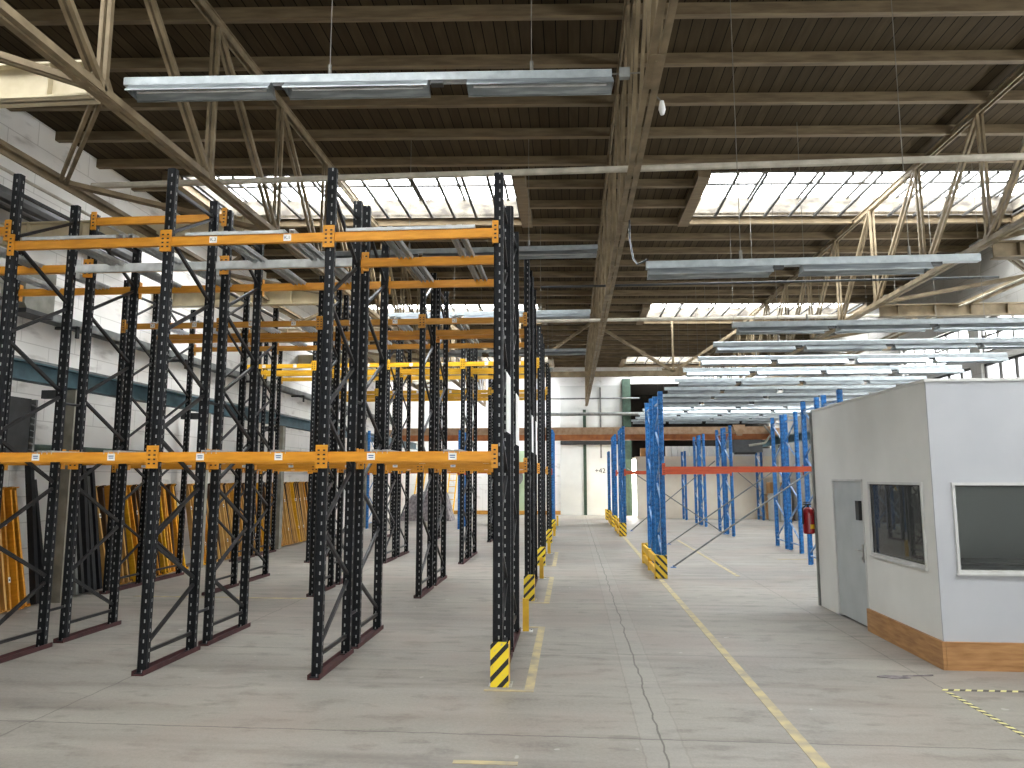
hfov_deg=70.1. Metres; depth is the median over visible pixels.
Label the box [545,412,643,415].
pipe
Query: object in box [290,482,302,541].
beam
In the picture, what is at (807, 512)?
fire extinguisher
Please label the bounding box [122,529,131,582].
beam
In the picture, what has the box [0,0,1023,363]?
ceiling
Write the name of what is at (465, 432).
rack
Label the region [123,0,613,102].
hanging light fixture
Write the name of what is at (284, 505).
beam
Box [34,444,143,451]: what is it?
pipes
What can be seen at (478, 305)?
window
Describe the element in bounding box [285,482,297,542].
beam
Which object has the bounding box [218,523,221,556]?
beam
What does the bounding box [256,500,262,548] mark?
beam
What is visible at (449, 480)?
ladder
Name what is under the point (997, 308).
cross beam
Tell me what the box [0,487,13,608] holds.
beam
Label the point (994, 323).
rail
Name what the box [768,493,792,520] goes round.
screen
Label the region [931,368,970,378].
window
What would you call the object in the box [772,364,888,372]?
cross beam
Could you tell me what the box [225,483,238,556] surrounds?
beam
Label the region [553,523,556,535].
post
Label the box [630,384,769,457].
wall
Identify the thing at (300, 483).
beam
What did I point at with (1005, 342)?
rail
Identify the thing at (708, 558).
floor marking
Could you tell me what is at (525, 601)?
post
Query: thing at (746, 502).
wall partition
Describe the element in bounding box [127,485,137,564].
beam
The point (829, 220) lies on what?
roof purlin
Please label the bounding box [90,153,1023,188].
ceiling beam
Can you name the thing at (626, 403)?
trim
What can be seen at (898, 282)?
roof purlin
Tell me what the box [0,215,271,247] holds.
cross beam
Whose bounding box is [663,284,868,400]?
rail
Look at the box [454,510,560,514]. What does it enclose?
baseboard
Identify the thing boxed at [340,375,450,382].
cross beam
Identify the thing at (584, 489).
door
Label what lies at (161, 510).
beam
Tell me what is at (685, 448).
crate
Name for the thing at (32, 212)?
ventilation duct
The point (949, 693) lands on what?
tape
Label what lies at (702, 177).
trim
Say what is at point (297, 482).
beam
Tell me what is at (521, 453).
door
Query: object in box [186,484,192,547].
beam
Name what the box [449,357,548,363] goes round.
window
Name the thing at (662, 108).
sensor
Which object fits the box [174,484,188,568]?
beam
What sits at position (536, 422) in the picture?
information sheet
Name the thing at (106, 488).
beam
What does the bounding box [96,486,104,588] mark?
beam
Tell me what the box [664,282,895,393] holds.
rail
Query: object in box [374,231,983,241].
roof purlin
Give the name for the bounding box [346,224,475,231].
batten
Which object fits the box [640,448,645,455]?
wooden crate
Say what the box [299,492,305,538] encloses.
beam
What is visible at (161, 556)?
beam
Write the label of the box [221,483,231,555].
beam
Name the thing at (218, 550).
beam
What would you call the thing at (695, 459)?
rack
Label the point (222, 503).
beam
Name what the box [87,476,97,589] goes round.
upright
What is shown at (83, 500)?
upright
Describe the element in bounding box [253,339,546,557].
rack
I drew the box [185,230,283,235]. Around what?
batten
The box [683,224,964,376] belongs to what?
rail
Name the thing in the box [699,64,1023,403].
roof truss
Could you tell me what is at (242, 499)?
beam
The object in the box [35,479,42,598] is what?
upright
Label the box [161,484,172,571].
beam
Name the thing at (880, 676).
scrap
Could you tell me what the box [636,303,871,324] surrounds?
trim
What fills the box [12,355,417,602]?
steel beam
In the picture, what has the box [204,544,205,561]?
beam
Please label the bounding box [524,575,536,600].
guard
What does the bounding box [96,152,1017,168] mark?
roof purlin
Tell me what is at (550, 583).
floor marking
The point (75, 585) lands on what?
upright
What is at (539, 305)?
trim
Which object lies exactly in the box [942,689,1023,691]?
tape
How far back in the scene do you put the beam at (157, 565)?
14.76 m
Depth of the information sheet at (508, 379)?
7.98 m
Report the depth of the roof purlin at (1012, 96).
11.53 m
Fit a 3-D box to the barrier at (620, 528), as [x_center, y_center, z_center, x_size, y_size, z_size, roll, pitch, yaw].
[3.868,5.108,26.087,0.240,0.460,2.750,-1,-7,5]
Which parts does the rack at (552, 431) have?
post, upright frame, post, post, post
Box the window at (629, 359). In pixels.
[625,357,700,363]
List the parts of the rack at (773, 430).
cross rod, post, upright frame, post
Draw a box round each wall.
[0,108,406,595]
[409,367,766,514]
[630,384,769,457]
[759,224,1023,519]
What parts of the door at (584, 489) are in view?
post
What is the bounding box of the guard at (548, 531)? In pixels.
[546,529,552,542]
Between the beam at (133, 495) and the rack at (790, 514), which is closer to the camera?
the beam at (133, 495)
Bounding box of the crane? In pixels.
[389,425,779,454]
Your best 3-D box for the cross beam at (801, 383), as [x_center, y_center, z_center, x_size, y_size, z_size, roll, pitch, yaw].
[10.854,0.037,28.384,3.740,0.260,0.180,-1,-7,5]
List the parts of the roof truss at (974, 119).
web post, web post, web post, web post, web post, web post, web post, gusset plate, web post, web post, gusset plate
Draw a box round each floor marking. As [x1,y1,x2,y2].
[452,760,517,765]
[484,626,544,691]
[520,577,553,602]
[552,552,558,565]
[623,537,641,559]
[658,579,830,767]
[677,540,815,575]
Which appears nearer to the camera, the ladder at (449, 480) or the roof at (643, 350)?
the roof at (643, 350)
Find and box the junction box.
[612,67,639,79]
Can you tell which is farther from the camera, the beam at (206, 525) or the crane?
the crane
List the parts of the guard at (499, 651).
plate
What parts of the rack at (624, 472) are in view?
post, post, cross rod, cross rod, post, upright frame, post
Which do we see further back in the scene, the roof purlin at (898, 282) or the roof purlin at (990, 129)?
the roof purlin at (898, 282)
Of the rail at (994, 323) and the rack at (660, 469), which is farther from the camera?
the rack at (660, 469)
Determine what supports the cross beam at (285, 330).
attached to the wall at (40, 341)
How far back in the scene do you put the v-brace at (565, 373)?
26.78 m
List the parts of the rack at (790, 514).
post, upright frame, post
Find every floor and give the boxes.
[0,514,1023,767]
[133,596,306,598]
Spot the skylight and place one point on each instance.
(966, 203)
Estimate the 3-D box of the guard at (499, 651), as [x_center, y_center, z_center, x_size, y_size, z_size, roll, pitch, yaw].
[-0.109,2.712,7.120,0.225,0.420,0.196,-1,-7,5]
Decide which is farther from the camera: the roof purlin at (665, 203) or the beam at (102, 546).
the roof purlin at (665, 203)
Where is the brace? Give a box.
[762,229,1023,377]
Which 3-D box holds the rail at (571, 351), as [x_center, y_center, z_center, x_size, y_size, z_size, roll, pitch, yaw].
[-0.133,-1.980,22.919,4.880,2.198,0.242,-1,-7,5]
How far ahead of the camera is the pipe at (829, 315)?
18.22 m
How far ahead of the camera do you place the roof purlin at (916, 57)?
10.44 m
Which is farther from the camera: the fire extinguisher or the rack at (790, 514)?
the rack at (790, 514)
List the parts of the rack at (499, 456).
post, upright frame, post, post, upright frame, post, post, upright frame, post, post, upright frame, post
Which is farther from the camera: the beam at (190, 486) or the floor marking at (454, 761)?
the beam at (190, 486)
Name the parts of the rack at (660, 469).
post, upright frame, post, cross rod, post, upright frame, post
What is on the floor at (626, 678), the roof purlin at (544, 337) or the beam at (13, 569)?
the beam at (13, 569)
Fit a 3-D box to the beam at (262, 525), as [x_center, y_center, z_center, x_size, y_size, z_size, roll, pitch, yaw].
[-6.924,3.643,20.091,0.501,1.854,0.086,1,-7,-5]
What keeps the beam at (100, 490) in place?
on the floor at (626, 678)
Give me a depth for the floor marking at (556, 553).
17.80 m
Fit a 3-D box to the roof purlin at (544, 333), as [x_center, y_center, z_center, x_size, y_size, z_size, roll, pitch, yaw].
[3.157,-2.107,30.303,19.397,0.160,0.100,0,-7,1]
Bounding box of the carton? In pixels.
[765,482,782,519]
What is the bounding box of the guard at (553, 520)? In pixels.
[552,519,556,530]
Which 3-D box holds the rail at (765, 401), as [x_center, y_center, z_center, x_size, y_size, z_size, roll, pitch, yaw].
[7.736,-1.135,23.903,6.265,3.627,0.242,-1,-7,5]
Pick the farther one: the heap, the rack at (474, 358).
the heap
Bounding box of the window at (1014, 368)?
[984,353,1023,377]
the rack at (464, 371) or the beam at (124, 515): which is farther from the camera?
the rack at (464, 371)
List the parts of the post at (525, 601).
plate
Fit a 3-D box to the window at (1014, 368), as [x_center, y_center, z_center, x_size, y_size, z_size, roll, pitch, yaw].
[11.882,1.204,16.378,0.060,3.950,3.980,-1,-7,5]
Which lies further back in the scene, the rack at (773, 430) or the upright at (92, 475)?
the rack at (773, 430)
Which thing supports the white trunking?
on the wall partition at (746, 502)
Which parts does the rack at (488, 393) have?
post, post, post, upright frame, post, post, post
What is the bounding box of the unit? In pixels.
[18,265,56,319]
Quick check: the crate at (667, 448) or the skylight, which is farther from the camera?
the crate at (667, 448)
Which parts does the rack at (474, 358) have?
post, upright frame, post, post, post, upright frame, post, post, upright frame, post, post, post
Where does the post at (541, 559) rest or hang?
on the floor at (626, 678)
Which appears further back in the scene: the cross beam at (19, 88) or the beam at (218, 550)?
the beam at (218, 550)
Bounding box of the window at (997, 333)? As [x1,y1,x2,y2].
[982,316,1016,352]
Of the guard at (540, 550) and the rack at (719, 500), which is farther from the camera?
the rack at (719, 500)
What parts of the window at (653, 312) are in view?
light rail, rail, light rail, rail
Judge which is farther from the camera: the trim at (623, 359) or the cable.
the trim at (623, 359)
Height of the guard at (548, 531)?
0.420 m
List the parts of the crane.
bracket plate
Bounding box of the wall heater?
[6,396,37,452]
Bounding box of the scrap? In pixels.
[877,674,932,678]
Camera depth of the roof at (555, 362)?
37.98 m
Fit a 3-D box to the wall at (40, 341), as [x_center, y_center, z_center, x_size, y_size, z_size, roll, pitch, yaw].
[-7.749,0.107,17.059,0.300,8.100,46.500,-1,-7,5]
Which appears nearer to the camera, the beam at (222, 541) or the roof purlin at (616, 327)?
the beam at (222, 541)
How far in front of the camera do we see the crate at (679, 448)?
35.84 m
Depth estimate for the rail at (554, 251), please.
12.62 m
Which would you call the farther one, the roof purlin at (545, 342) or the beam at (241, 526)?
the roof purlin at (545, 342)
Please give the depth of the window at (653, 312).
27.07 m
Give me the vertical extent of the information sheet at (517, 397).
0.640 m
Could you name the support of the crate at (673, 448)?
on the wall partition at (746, 502)
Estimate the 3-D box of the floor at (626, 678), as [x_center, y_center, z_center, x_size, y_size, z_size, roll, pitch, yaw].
[2.043,4.083,15.748,19.950,0.120,47.100,-1,-7,5]
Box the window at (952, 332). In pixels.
[903,331,961,375]
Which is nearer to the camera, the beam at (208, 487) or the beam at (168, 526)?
the beam at (168, 526)
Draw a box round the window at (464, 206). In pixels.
[180,174,520,219]
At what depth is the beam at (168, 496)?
15.68 m
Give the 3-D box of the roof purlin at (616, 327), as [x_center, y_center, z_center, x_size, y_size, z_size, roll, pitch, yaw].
[3.066,-2.248,29.201,19.397,0.160,0.100,0,-7,1]
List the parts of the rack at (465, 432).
post, post, post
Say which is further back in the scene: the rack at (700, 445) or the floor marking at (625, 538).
the rack at (700, 445)
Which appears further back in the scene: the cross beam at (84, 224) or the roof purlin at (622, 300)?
the roof purlin at (622, 300)
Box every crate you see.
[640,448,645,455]
[665,446,670,455]
[671,446,676,455]
[677,446,682,455]
[683,446,688,455]
[689,446,692,455]
[707,446,712,455]
[713,446,715,455]
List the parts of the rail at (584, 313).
rail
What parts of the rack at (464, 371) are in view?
post, upright frame, post, post, post, upright frame, post, post, upright frame, post, post, post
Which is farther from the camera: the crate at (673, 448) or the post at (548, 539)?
the crate at (673, 448)
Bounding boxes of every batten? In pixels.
[22,235,118,240]
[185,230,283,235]
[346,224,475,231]
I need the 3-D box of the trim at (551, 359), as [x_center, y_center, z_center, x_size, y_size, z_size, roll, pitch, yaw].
[-1.413,-1.144,37.697,7.347,0.198,2.794,0,-7,1]
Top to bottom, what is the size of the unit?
0.770 m
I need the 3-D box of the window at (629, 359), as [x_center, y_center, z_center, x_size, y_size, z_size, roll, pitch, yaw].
[9.511,-1.457,37.581,7.666,0.510,2.465,0,-7,1]
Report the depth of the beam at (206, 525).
17.04 m
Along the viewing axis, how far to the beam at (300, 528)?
22.69 m
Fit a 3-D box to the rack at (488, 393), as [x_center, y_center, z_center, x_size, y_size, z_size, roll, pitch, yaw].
[-2.491,2.207,23.621,7.444,5.592,1.160,-1,-7,5]
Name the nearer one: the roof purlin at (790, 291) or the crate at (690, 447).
the roof purlin at (790, 291)
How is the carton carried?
on the floor at (626, 678)
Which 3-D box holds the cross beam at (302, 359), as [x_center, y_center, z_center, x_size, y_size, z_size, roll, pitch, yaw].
[-4.856,-0.790,23.864,4.390,0.360,0.180,-1,-7,5]
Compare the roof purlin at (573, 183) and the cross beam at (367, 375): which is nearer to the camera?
the roof purlin at (573, 183)
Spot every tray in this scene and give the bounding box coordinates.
[0,296,390,423]
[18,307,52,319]
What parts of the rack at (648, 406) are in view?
upright frame, post, post, post, upright frame, post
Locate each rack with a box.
[0,167,512,679]
[0,206,520,651]
[99,259,533,598]
[155,277,537,586]
[229,326,543,564]
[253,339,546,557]
[335,373,551,537]
[339,363,550,541]
[365,430,554,529]
[464,432,554,526]
[607,451,796,520]
[611,436,700,524]
[612,434,707,526]
[618,428,725,533]
[620,426,735,536]
[645,397,819,565]
[652,390,842,567]
[668,415,788,548]
[783,411,804,553]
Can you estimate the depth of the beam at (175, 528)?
15.71 m
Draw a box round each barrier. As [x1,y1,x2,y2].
[605,509,610,519]
[608,512,617,526]
[615,518,626,535]
[642,543,667,578]
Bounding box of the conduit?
[541,276,998,287]
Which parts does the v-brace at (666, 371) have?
gusset plate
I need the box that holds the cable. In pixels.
[628,220,647,264]
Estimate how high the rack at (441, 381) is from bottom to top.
5.592 m
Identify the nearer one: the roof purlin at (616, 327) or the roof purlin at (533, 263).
the roof purlin at (533, 263)
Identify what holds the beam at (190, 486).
on the floor at (626, 678)
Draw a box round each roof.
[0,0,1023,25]
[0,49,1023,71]
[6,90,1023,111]
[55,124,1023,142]
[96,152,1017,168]
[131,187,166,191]
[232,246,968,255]
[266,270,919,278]
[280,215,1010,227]
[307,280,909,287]
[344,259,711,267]
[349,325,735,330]
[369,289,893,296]
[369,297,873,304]
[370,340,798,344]
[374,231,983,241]
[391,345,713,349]
[391,349,786,353]
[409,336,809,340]
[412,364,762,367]
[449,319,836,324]
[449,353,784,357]
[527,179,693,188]
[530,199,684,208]
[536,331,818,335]
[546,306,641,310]
[554,357,620,360]
[554,361,618,363]
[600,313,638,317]
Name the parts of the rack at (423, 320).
post, upright frame, post, post, upright frame, post, post, upright frame, post, post, upright frame, post, post, upright frame, post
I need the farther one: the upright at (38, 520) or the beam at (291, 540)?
the beam at (291, 540)
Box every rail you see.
[320,139,597,258]
[388,229,590,318]
[440,345,585,356]
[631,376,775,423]
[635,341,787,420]
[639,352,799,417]
[657,296,848,405]
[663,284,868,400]
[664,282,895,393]
[674,255,926,385]
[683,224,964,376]
[713,163,1023,352]
[732,130,1023,334]
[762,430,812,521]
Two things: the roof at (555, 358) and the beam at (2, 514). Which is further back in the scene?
the roof at (555, 358)
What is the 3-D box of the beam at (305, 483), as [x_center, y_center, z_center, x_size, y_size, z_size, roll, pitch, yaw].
[-6.632,4.110,23.770,0.484,1.856,0.097,0,-7,-2]
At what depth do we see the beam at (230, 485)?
18.67 m
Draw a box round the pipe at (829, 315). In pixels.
[374,314,878,325]
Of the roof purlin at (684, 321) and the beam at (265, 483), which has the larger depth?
the roof purlin at (684, 321)
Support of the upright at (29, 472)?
on the floor at (626, 678)
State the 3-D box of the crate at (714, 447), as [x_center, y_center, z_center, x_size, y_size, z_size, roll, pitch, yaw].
[10.020,3.301,35.820,0.250,0.495,0.290,-1,-7,5]
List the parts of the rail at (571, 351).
rail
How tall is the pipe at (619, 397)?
0.080 m
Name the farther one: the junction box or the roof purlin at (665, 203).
the roof purlin at (665, 203)
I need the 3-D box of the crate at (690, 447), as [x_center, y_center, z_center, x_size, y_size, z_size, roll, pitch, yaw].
[8.863,3.313,35.913,0.250,0.495,0.290,-1,-7,5]
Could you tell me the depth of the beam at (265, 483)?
20.77 m
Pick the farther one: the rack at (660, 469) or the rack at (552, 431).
the rack at (552, 431)
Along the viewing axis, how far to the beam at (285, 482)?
22.05 m
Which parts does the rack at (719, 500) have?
post, post, post, upright frame, post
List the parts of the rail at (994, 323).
rail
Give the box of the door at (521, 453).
[519,451,523,514]
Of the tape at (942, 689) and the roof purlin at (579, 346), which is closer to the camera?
the tape at (942, 689)
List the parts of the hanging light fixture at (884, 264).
rail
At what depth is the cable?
9.86 m
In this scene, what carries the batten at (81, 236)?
on the rack at (499, 456)
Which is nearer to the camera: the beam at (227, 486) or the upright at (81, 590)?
the upright at (81, 590)
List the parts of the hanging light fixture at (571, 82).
rail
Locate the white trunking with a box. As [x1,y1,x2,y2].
[726,448,779,455]
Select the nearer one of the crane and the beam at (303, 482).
the beam at (303, 482)
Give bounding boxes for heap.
[401,489,454,520]
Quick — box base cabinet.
[695,440,720,455]
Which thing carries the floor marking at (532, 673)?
on the floor at (626, 678)
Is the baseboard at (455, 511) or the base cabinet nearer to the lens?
the base cabinet
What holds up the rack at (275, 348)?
on the floor at (626, 678)
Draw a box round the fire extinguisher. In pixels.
[801,502,814,533]
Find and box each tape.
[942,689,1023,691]
[946,692,1023,736]
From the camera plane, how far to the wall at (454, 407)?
39.61 m
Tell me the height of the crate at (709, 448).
0.495 m
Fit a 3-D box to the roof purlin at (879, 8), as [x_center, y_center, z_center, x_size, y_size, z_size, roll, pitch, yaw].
[1.435,-4.776,9.358,19.397,0.160,0.100,0,-7,1]
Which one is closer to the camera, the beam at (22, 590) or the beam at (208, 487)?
the beam at (22, 590)
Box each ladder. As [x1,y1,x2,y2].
[414,473,425,493]
[447,473,457,512]
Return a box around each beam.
[0,60,100,107]
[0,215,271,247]
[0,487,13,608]
[0,520,10,611]
[4,487,23,609]
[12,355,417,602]
[12,487,29,606]
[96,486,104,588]
[97,485,106,548]
[104,485,121,584]
[120,558,126,584]
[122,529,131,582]
[124,485,135,582]
[124,515,132,580]
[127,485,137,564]
[130,484,138,539]
[135,484,139,516]
[153,290,350,307]
[156,556,161,575]
[157,550,163,574]
[158,519,168,574]
[160,499,171,572]
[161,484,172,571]
[164,484,175,571]
[166,484,175,568]
[170,484,177,556]
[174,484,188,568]
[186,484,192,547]
[189,483,193,513]
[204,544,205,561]
[205,515,207,550]
[207,483,218,560]
[217,542,220,561]
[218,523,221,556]
[219,506,228,559]
[220,483,230,558]
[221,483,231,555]
[222,483,231,542]
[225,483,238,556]
[226,483,238,554]
[228,483,239,553]
[239,530,241,553]
[240,327,397,342]
[240,510,242,537]
[241,487,253,552]
[256,483,263,543]
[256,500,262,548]
[262,482,269,545]
[265,483,271,527]
[282,515,288,544]
[283,490,291,544]
[284,482,293,543]
[284,482,294,542]
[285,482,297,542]
[287,482,299,541]
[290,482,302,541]
[293,482,299,530]
[294,483,304,540]
[296,482,304,535]
[296,485,305,540]
[297,353,427,363]
[299,482,306,534]
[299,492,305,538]
[303,482,307,510]
[304,481,307,503]
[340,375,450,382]
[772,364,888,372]
[772,382,809,385]
[821,346,910,351]
[878,302,1023,317]
[990,240,1023,259]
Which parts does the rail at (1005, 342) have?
rail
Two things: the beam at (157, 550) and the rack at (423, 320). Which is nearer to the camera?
the rack at (423, 320)
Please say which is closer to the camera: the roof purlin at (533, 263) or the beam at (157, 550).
the beam at (157, 550)
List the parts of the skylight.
rail, light rail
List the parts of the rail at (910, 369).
rail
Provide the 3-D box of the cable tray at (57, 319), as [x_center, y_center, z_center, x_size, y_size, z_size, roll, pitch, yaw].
[-7.147,-0.067,19.813,0.420,0.380,34.000,-1,-7,5]
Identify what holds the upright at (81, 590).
on the floor at (626, 678)
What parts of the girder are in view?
web post, web post, web post, web post, web post, web post, web post, gusset plate, web post, web post, gusset plate, web post, gusset plate, web post, gusset plate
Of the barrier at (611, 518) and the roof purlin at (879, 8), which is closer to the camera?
the roof purlin at (879, 8)
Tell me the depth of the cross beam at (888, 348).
19.89 m
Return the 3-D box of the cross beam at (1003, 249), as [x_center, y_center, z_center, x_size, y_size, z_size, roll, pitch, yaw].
[9.457,-2.129,11.378,3.740,0.260,0.180,-1,-7,5]
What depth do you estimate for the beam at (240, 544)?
18.58 m
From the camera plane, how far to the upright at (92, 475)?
13.12 m
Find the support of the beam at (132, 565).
on the floor at (626, 678)
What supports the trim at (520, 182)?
attached to the ceiling
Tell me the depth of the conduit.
14.64 m
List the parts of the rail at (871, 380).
rail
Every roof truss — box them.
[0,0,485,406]
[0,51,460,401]
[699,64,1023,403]
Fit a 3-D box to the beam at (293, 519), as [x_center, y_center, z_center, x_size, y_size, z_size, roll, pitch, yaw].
[-6.743,3.936,22.326,0.581,1.847,0.087,1,-7,-8]
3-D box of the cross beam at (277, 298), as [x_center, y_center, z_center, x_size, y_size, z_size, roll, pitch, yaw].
[-5.538,-1.849,15.559,4.390,0.360,0.180,-1,-7,5]
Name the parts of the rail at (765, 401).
rail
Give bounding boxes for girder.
[584,0,677,406]
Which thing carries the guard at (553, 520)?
on the floor at (626, 678)
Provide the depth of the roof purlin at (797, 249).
19.17 m
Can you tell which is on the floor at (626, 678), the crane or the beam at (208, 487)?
the beam at (208, 487)
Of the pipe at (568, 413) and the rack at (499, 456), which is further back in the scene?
the pipe at (568, 413)
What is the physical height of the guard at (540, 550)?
0.420 m
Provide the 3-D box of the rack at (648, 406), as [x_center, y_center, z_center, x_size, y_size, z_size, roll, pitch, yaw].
[4.987,2.238,16.587,3.722,3.752,1.109,-1,-7,5]
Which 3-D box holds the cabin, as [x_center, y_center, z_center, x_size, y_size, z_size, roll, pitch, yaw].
[7.228,1.684,9.541,5.204,3.070,3.935,-1,-7,5]
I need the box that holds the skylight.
[693,169,1023,365]
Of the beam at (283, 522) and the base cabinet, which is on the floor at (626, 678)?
the beam at (283, 522)
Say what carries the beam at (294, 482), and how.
on the floor at (626, 678)
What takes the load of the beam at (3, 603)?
on the floor at (626, 678)
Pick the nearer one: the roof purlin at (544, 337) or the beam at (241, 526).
the beam at (241, 526)
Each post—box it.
[520,597,532,632]
[538,557,545,578]
[546,537,552,553]
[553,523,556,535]
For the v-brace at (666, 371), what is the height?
2.240 m
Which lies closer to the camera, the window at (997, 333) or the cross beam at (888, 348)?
the window at (997, 333)
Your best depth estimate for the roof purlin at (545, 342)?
32.43 m
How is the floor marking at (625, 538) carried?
on the floor at (626, 678)
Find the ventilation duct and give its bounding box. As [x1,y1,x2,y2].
[0,184,312,353]
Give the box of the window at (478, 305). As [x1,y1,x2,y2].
[349,304,538,318]
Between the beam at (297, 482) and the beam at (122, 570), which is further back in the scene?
the beam at (297, 482)
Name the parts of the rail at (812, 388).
rail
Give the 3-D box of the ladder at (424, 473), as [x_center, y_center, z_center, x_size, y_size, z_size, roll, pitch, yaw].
[-4.798,5.245,38.009,0.470,3.227,2.142,-1,-7,5]
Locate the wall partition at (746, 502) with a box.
[632,456,781,518]
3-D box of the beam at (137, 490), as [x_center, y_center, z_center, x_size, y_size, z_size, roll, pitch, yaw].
[-7.429,2.941,14.594,0.473,1.856,0.072,0,-7,1]
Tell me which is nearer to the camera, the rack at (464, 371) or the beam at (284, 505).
the rack at (464, 371)
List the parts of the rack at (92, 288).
post, post, upright frame, post, post, upright frame, post, post, upright frame, post, post, upright frame, post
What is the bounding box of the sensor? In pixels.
[657,96,665,114]
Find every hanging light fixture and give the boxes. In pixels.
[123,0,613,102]
[646,0,980,279]
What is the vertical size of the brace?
0.202 m
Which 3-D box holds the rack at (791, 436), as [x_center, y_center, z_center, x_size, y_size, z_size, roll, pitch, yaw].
[10.697,1.999,14.897,0.660,3.800,45.300,-1,-7,5]
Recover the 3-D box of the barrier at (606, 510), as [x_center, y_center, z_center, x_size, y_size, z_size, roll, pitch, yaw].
[4.579,6.210,34.738,0.240,0.460,1.250,-1,-7,5]
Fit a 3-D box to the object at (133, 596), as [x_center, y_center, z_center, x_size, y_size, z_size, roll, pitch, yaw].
[-4.894,3.572,12.226,3.000,0.004,0.080,-1,-7,5]
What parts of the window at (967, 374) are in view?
glass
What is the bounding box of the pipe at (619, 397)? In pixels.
[551,397,638,399]
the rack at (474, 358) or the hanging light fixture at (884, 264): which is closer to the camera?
the hanging light fixture at (884, 264)
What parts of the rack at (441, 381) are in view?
upright frame, post, post, post, post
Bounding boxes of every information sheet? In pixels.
[506,371,510,433]
[516,394,518,445]
[532,416,533,452]
[536,422,536,454]
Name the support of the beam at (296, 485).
on the floor at (626, 678)
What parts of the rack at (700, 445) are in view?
post, post, post, upright frame, post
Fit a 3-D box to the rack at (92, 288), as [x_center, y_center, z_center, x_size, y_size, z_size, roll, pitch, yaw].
[-3.640,0.496,9.632,7.444,5.450,1.160,-1,-7,5]
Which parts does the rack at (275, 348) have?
post, upright frame, post, upright frame, post, post, upright frame, post, upright frame, post, post, upright frame, post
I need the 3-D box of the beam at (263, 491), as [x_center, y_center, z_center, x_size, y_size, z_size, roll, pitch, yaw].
[-6.894,3.680,20.410,0.452,1.857,0.081,-1,-7,8]
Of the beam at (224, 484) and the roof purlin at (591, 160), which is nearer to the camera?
the roof purlin at (591, 160)
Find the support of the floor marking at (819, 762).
on the floor at (626, 678)
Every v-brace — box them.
[450,322,590,377]
[594,315,754,376]
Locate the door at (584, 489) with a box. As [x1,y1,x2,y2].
[560,385,621,514]
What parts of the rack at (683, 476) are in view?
post, post, post, upright frame, post, post, upright frame, post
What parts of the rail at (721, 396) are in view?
rail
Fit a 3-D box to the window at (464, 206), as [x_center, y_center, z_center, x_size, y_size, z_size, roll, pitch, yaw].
[-3.213,-4.228,15.834,6.928,0.510,2.515,0,-7,1]
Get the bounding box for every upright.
[25,465,38,604]
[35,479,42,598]
[73,544,78,594]
[76,501,85,593]
[80,448,90,591]
[86,468,102,588]
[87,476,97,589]
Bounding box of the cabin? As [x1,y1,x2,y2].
[809,378,1023,671]
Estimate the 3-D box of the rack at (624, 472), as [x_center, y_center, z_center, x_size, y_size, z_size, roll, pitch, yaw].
[5.770,3.460,26.176,3.732,3.752,2.531,-1,-7,5]
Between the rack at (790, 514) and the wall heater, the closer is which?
the wall heater
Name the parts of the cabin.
corner post, door, door frame, door handle, pane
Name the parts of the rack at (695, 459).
post, post, post, upright frame, post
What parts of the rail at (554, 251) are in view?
rail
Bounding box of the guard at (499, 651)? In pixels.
[488,640,512,687]
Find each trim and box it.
[162,171,532,227]
[342,304,547,324]
[549,357,554,367]
[618,357,626,366]
[621,379,632,515]
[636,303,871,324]
[678,170,1023,226]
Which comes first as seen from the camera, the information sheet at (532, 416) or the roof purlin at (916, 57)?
the roof purlin at (916, 57)
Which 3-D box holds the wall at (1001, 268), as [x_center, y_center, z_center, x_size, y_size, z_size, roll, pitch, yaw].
[11.902,0.007,16.276,0.300,8.100,48.620,-1,-7,5]
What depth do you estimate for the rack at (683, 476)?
34.43 m
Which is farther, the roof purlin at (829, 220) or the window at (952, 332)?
the window at (952, 332)
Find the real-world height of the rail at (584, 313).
2.198 m
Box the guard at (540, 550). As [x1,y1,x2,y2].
[537,547,546,565]
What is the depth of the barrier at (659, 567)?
14.47 m

